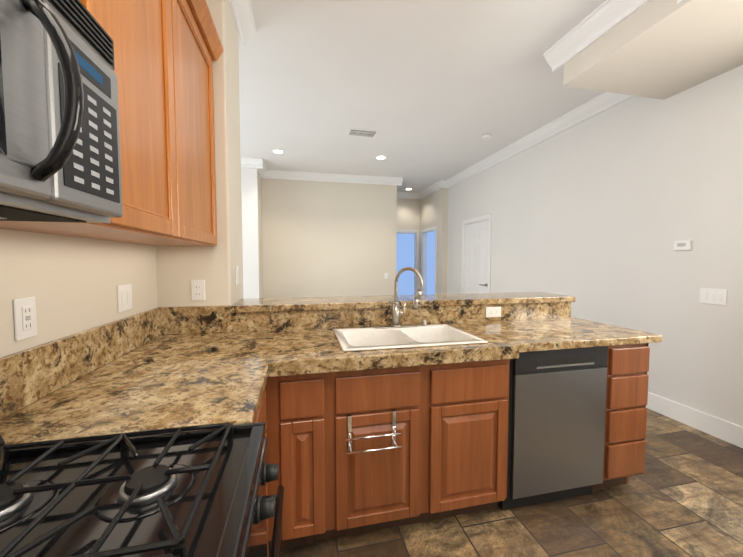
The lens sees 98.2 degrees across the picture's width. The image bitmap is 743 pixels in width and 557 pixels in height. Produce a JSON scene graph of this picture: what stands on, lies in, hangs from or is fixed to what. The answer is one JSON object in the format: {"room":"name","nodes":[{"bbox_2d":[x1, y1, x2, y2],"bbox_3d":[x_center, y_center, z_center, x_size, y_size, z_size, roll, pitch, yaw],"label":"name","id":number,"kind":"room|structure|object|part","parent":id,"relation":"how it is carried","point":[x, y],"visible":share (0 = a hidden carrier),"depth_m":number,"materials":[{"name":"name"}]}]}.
{"room":"kitchen","nodes":[
{"label":"kitchen","id":0,"kind":"room"},
{"bbox_2d":[0,0,243,357],"bbox_3d":[-0.659,-0.177,-0.023,0.500,3.000,4.650,-1,3,-13],"label":"wall","id":1,"kind":"structure","parent":0,"point":[70,284],"depth_m":1.55,"materials":[{"name":"paint"}]},
{"bbox_2d":[13,297,36,340],"bbox_3d":[-0.994,0.114,0.927,0.010,0.118,0.072,-1,3,-13],"label":"outlet","id":2,"kind":"object","parent":1,"relation":"attached to","point":[25,321],"visible":1,"depth_m":0.92,"materials":[{"name":"white plastic"}]},
{"bbox_2d":[0,0,122,222],"bbox_3d":[-0.640,-0.304,0.328,0.448,0.407,0.756,-1,3,-13],"label":"microwave","id":3,"kind":"object","parent":1,"relation":"attached to","point":[60,158],"visible":1,"depth_m":0.52,"materials":[{"name":"silver metal"}]},
{"bbox_2d":[0,307,163,419],"bbox_3d":[-1.052,0.266,1.227,0.020,0.154,1.110,-1,3,-13],"label":"backsplash","id":4,"kind":"structure","parent":1,"relation":"attached to","point":[29,376],"depth_m":1.06,"materials":[{"name":"beige stone"}]},
{"bbox_2d":[0,0,187,243],"bbox_3d":[-0.843,-0.688,0.924,0.318,1.102,0.658,-1,3,-13],"label":"upper cabinet","id":5,"kind":"object","parent":1,"relation":"attached to","point":[167,53],"depth_m":1.04,"materials":[{"name":"brown wood"}]},
{"bbox_2d":[117,284,131,312],"bbox_3d":[-1.111,0.087,1.454,0.010,0.118,0.118,-1,3,-13],"label":"double light switch","id":6,"kind":"object","parent":1,"relation":"attached to","point":[124,297],"visible":1,"depth_m":1.44,"materials":[{"name":"white plastic"}]},
{"bbox_2d":[143,0,216,245],"bbox_3d":[-0.962,-0.715,1.456,0.318,1.102,0.672,-1,3,-13],"label":"upper cabinet","id":7,"kind":"object","parent":1,"relation":"attached to","point":[199,46],"depth_m":1.56,"materials":[{"name":"brown wood"}]},
{"bbox_2d":[191,280,204,300],"bbox_3d":[-0.986,0.068,1.832,0.072,0.118,0.008,-1,3,-13],"label":"outlet","id":8,"kind":"object","parent":1,"relation":"attached to","point":[197,290],"visible":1,"depth_m":1.83,"materials":[{"name":"white plastic"}]},
{"bbox_2d":[236,266,238,284],"bbox_3d":[-0.860,-0.020,2.069,0.010,0.118,0.072,-1,3,-13],"label":"light switch","id":9,"kind":"object","parent":1,"relation":"attached to","point":[237,275],"visible":0.96,"depth_m":2.05,"materials":[{"name":"white plastic"}]},
{"bbox_2d":[164,302,570,334],"bbox_3d":[0.136,0.221,2.096,2.718,0.154,0.048,-1,3,-13],"label":"backsplash","id":10,"kind":"structure","parent":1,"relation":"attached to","point":[185,319],"depth_m":1.99,"materials":[{"name":"brown stone"}]},
{"bbox_2d":[486,307,500,317],"bbox_3d":[0.844,0.232,2.227,0.118,0.072,0.008,-1,3,-13],"label":"outlet","id":11,"kind":"object","parent":10,"relation":"attached to","point":[493,311],"visible":1,"depth_m":2.22,"materials":[{"name":"white plastic"}]},
{"bbox_2d":[228,0,649,198],"bbox_3d":[-0.681,-1.745,2.532,6.320,0.132,9.800,-1,3,-13],"label":"crown molding","id":12,"kind":"structure","parent":1,"relation":"attached to","point":[602,19],"depth_m":3.36,"materials":[{"name":"white wood"}]},
{"bbox_2d":[241,168,262,298],"bbox_3d":[-3.298,-0.461,5.478,2.700,3.000,0.750,-1,3,-13],"label":"wall","id":13,"kind":"structure","parent":0,"point":[251,193],"depth_m":5.38,"materials":[{"name":"paint"}]},
{"bbox_2d":[261,178,396,297],"bbox_3d":[-0.775,-0.506,6.361,2.610,3.000,0.120,-1,3,-13],"label":"wall","id":14,"kind":"structure","parent":0,"point":[327,239],"depth_m":6.27,"materials":[{"name":"paint"}]},
{"bbox_2d":[397,198,419,272],"bbox_3d":[0.184,-0.585,7.873,2.340,3.000,0.120,-1,3,-13],"label":"wall","id":15,"kind":"structure","parent":0,"point":[408,214],"depth_m":7.93,"materials":[{"name":"paint"}]},
{"bbox_2d":[397,230,418,294],"bbox_3d":[0.724,-0.143,8.002,0.910,2.105,0.126,-1,3,-13],"label":"door frame","id":16,"kind":"structure","parent":15,"relation":"attached to","point":[416,232],"depth_m":8.02,"materials":[{"name":"white wood"}]},
{"bbox_2d":[238,0,605,192],"bbox_3d":[-0.755,-1.858,2.859,6.560,0.060,10.720,-1,3,-13],"label":"ceiling","id":17,"kind":"structure","parent":0,"point":[431,92],"depth_m":3.03,"materials":[{"name":"paint"}]},
{"bbox_2d":[271,149,283,153],"bbox_3d":[-1.425,-1.930,4.901,0.190,0.006,0.190,-1,3,-13],"label":"recessed light","id":18,"kind":"object","parent":17,"relation":"in","point":[276,151],"visible":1,"depth_m":4.88,"materials":[{"name":"white"}]},
{"bbox_2d":[347,128,377,137],"bbox_3d":[-0.119,-1.888,4.189,0.380,0.016,0.220,-1,3,-13],"label":"ceiling vent","id":19,"kind":"object","parent":17,"relation":"in","point":[362,133],"visible":1,"depth_m":4.17,"materials":[{"name":"grey metal"}]},
{"bbox_2d":[375,156,386,159],"bbox_3d":[0.152,-1.944,5.180,0.190,0.006,0.190,-1,3,-13],"label":"recessed light","id":20,"kind":"object","parent":17,"relation":"in","point":[380,157],"visible":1,"depth_m":5.16,"materials":[{"name":"white"}]},
{"bbox_2d":[482,134,491,139],"bbox_3d":[1.538,-1.884,4.292,0.132,0.034,0.132,-1,3,-13],"label":"smoke detector","id":21,"kind":"object","parent":17,"relation":"attached to","point":[486,136],"visible":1,"depth_m":4.26,"materials":[{"name":"white plastic"}]},
{"bbox_2d":[563,0,742,99],"bbox_3d":[2.490,-1.560,0.489,1.020,0.290,4.420,-1,3,-13],"label":"ceiling box","id":22,"kind":"object","parent":17,"relation":"attached to","point":[661,49],"visible":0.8,"depth_m":2.15,"materials":[{"name":"paint"}]},
{"bbox_2d":[420,188,447,293],"bbox_3d":[1.413,-0.562,7.435,0.130,3.000,1.270,-1,3,-13],"label":"wall","id":23,"kind":"structure","parent":0,"point":[433,209],"depth_m":6.92,"materials":[{"name":"paint"}]},
{"bbox_2d":[421,226,436,294],"bbox_3d":[1.379,-0.119,7.528,0.126,2.105,0.910,-1,3,-13],"label":"door frame","id":24,"kind":"structure","parent":23,"relation":"attached to","point":[424,232],"depth_m":7.87,"materials":[{"name":"white wood"}]},
{"bbox_2d":[269,408,742,556],"bbox_3d":[-0.755,1.198,3.016,6.560,0.060,10.720,-1,3,-13],"label":"floor","id":25,"kind":"structure","parent":0,"point":[681,495],"depth_m":1.63,"materials":[{"name":"tile"}]},
{"bbox_2d":[0,422,283,556],"bbox_3d":[-0.503,0.727,0.412,0.729,1.150,0.756,-1,3,-13],"label":"gas range","id":26,"kind":"object","parent":25,"relation":"on","point":[195,491],"visible":1,"depth_m":0.58,"materials":[{"name":"black metal"}]},
{"bbox_2d":[255,389,268,556],"bbox_3d":[-0.753,0.818,1.326,0.636,0.874,1.118,-1,3,-13],"label":"base cabinet","id":27,"kind":"object","parent":25,"relation":"on","point":[261,415],"visible":0.08,"depth_m":1.23,"materials":[{"name":"brown wood"}]},
{"bbox_2d":[0,357,275,444],"bbox_3d":[-0.677,0.377,0.993,0.648,0.040,0.480,-1,3,-13],"label":"countertop","id":28,"kind":"structure","parent":27,"relation":"on","point":[171,381],"depth_m":0.93,"materials":[{"name":"beige stone"}]},
{"bbox_2d":[264,359,509,549],"bbox_3d":[0.065,0.796,1.751,1.180,0.874,0.643,-1,3,-13],"label":"base cabinet","id":29,"kind":"object","parent":25,"relation":"on","point":[449,458],"depth_m":1.48,"materials":[{"name":"brown wood"}]},
{"bbox_3d":[0.007,0.688,1.439,0.251,0.161,0.071,-1,3,-13],"label":"towel bar rail","id":30,"kind":"part","parent":29,"relation":"part of","materials":[{"name":"silver metal"}]},
{"bbox_2d":[98,317,662,375],"bbox_3d":[0.217,0.347,1.783,2.738,0.063,0.651,-1,3,-13],"label":"countertop","id":31,"kind":"structure","parent":29,"relation":"on","point":[312,350],"depth_m":1.55,"materials":[{"name":"brown stone"}]},
{"bbox_2d":[374,267,426,328],"bbox_3d":[0.195,0.114,1.893,0.331,0.366,0.179,-1,3,-13],"label":"faucet","id":32,"kind":"object","parent":31,"relation":"on","point":[396,312],"visible":1,"depth_m":1.93,"materials":[{"name":"silver metal"}]},
{"bbox_2d":[333,324,486,351],"bbox_3d":[0.176,0.401,1.762,0.728,0.191,0.466,-1,3,-13],"label":"sink","id":33,"kind":"object","parent":31,"relation":"in","point":[360,339],"visible":0.48,"depth_m":1.86,"materials":[{"name":"white ceramic"}]},
{"bbox_2d":[501,346,607,510],"bbox_3d":[0.929,0.787,1.963,0.588,0.866,0.565,-1,3,-13],"label":"dishwasher","id":34,"kind":"object","parent":25,"relation":"on","point":[556,420],"visible":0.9,"depth_m":1.69,"materials":[{"name":"silver metal"}]},
{"bbox_2d":[592,345,619,489],"bbox_3d":[0.928,0.784,1.970,0.636,0.874,0.590,-1,3,-13],"label":"base cabinet","id":35,"kind":"object","parent":25,"relation":"on","point":[613,365],"depth_m":1.76,"materials":[{"name":"brown wood"}]},
{"bbox_2d":[612,343,649,486],"bbox_3d":[1.357,0.779,2.065,0.280,0.874,0.590,-1,3,-13],"label":"base cabinet","id":36,"kind":"object","parent":25,"relation":"on","point":[632,378],"depth_m":1.78,"materials":[{"name":"brown wood"}]},
{"bbox_2d":[427,65,742,426],"bbox_3d":[2.443,-0.352,3.362,0.132,3.000,9.920,-1,3,-13],"label":"wall","id":37,"kind":"structure","parent":0,"point":[597,215],"depth_m":2.92,"materials":[{"name":"paint"}]},
{"bbox_2d":[461,214,491,293],"bbox_3d":[1.903,-0.028,5.772,0.126,2.105,0.950,-1,3,-13],"label":"door frame","id":38,"kind":"structure","parent":37,"relation":"attached to","point":[465,223],"depth_m":5.94,"materials":[{"name":"white wood"}]},
{"bbox_2d":[466,220,488,293],"bbox_3d":[1.864,0.008,5.765,0.128,2.018,0.792,-1,3,-13],"label":"door","id":39,"kind":"structure","parent":37,"relation":"in","point":[477,259],"depth_m":5.75,"materials":[{"name":"white wood"}]},
{"bbox_2d":[673,240,692,250],"bbox_3d":[2.539,-0.269,2.628,0.024,0.085,0.125,-1,3,-13],"label":"thermostat","id":40,"kind":"object","parent":37,"relation":"attached to","point":[683,245],"visible":0.98,"depth_m":2.61,"materials":[{"name":"white plastic"}]},
{"bbox_2d":[646,392,742,447],"bbox_3d":[2.706,1.147,1.969,0.016,0.150,6.940,-1,3,-13],"label":"baseboard","id":41,"kind":"structure","parent":37,"relation":"attached to","point":[726,431],"depth_m":2.52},
{"bbox_2d":[699,288,726,304],"bbox_3d":[2.591,0.136,2.446,0.010,0.118,0.165,-1,3,-13],"label":"light switch","id":42,"kind":"object","parent":37,"relation":"attached to","point":[713,296],"visible":1,"depth_m":2.44,"materials":[{"name":"white plastic"}]},
{"bbox_3d":[0.298,0.694,2.218,2.319,1.029,0.123,-1,3,-13],"label":"wall","id":43,"kind":"structure","parent":0,"visible":0},
{"bbox_2d":[230,292,575,312],"bbox_3d":[0.300,0.155,2.277,2.358,0.040,0.375,-1,3,-13],"label":"bar","id":44,"kind":"object","parent":43,"relation":"on","point":[302,303],"visible":0.98,"depth_m":2.15,"materials":[{"name":"brown stone"}]},
{"label":"outside","id":45,"kind":"structure","parent":0,"visible":0},
{"bbox_2d":[396,233,413,294],"bbox_3d":[0.526,-0.626,8.681,1.560,3.000,0.050,-1,3,-13],"label":"window","id":46,"kind":"structure","parent":45,"point":[405,251],"depth_m":8.76,"materials":[{"name":"blue glass"}]}
]}

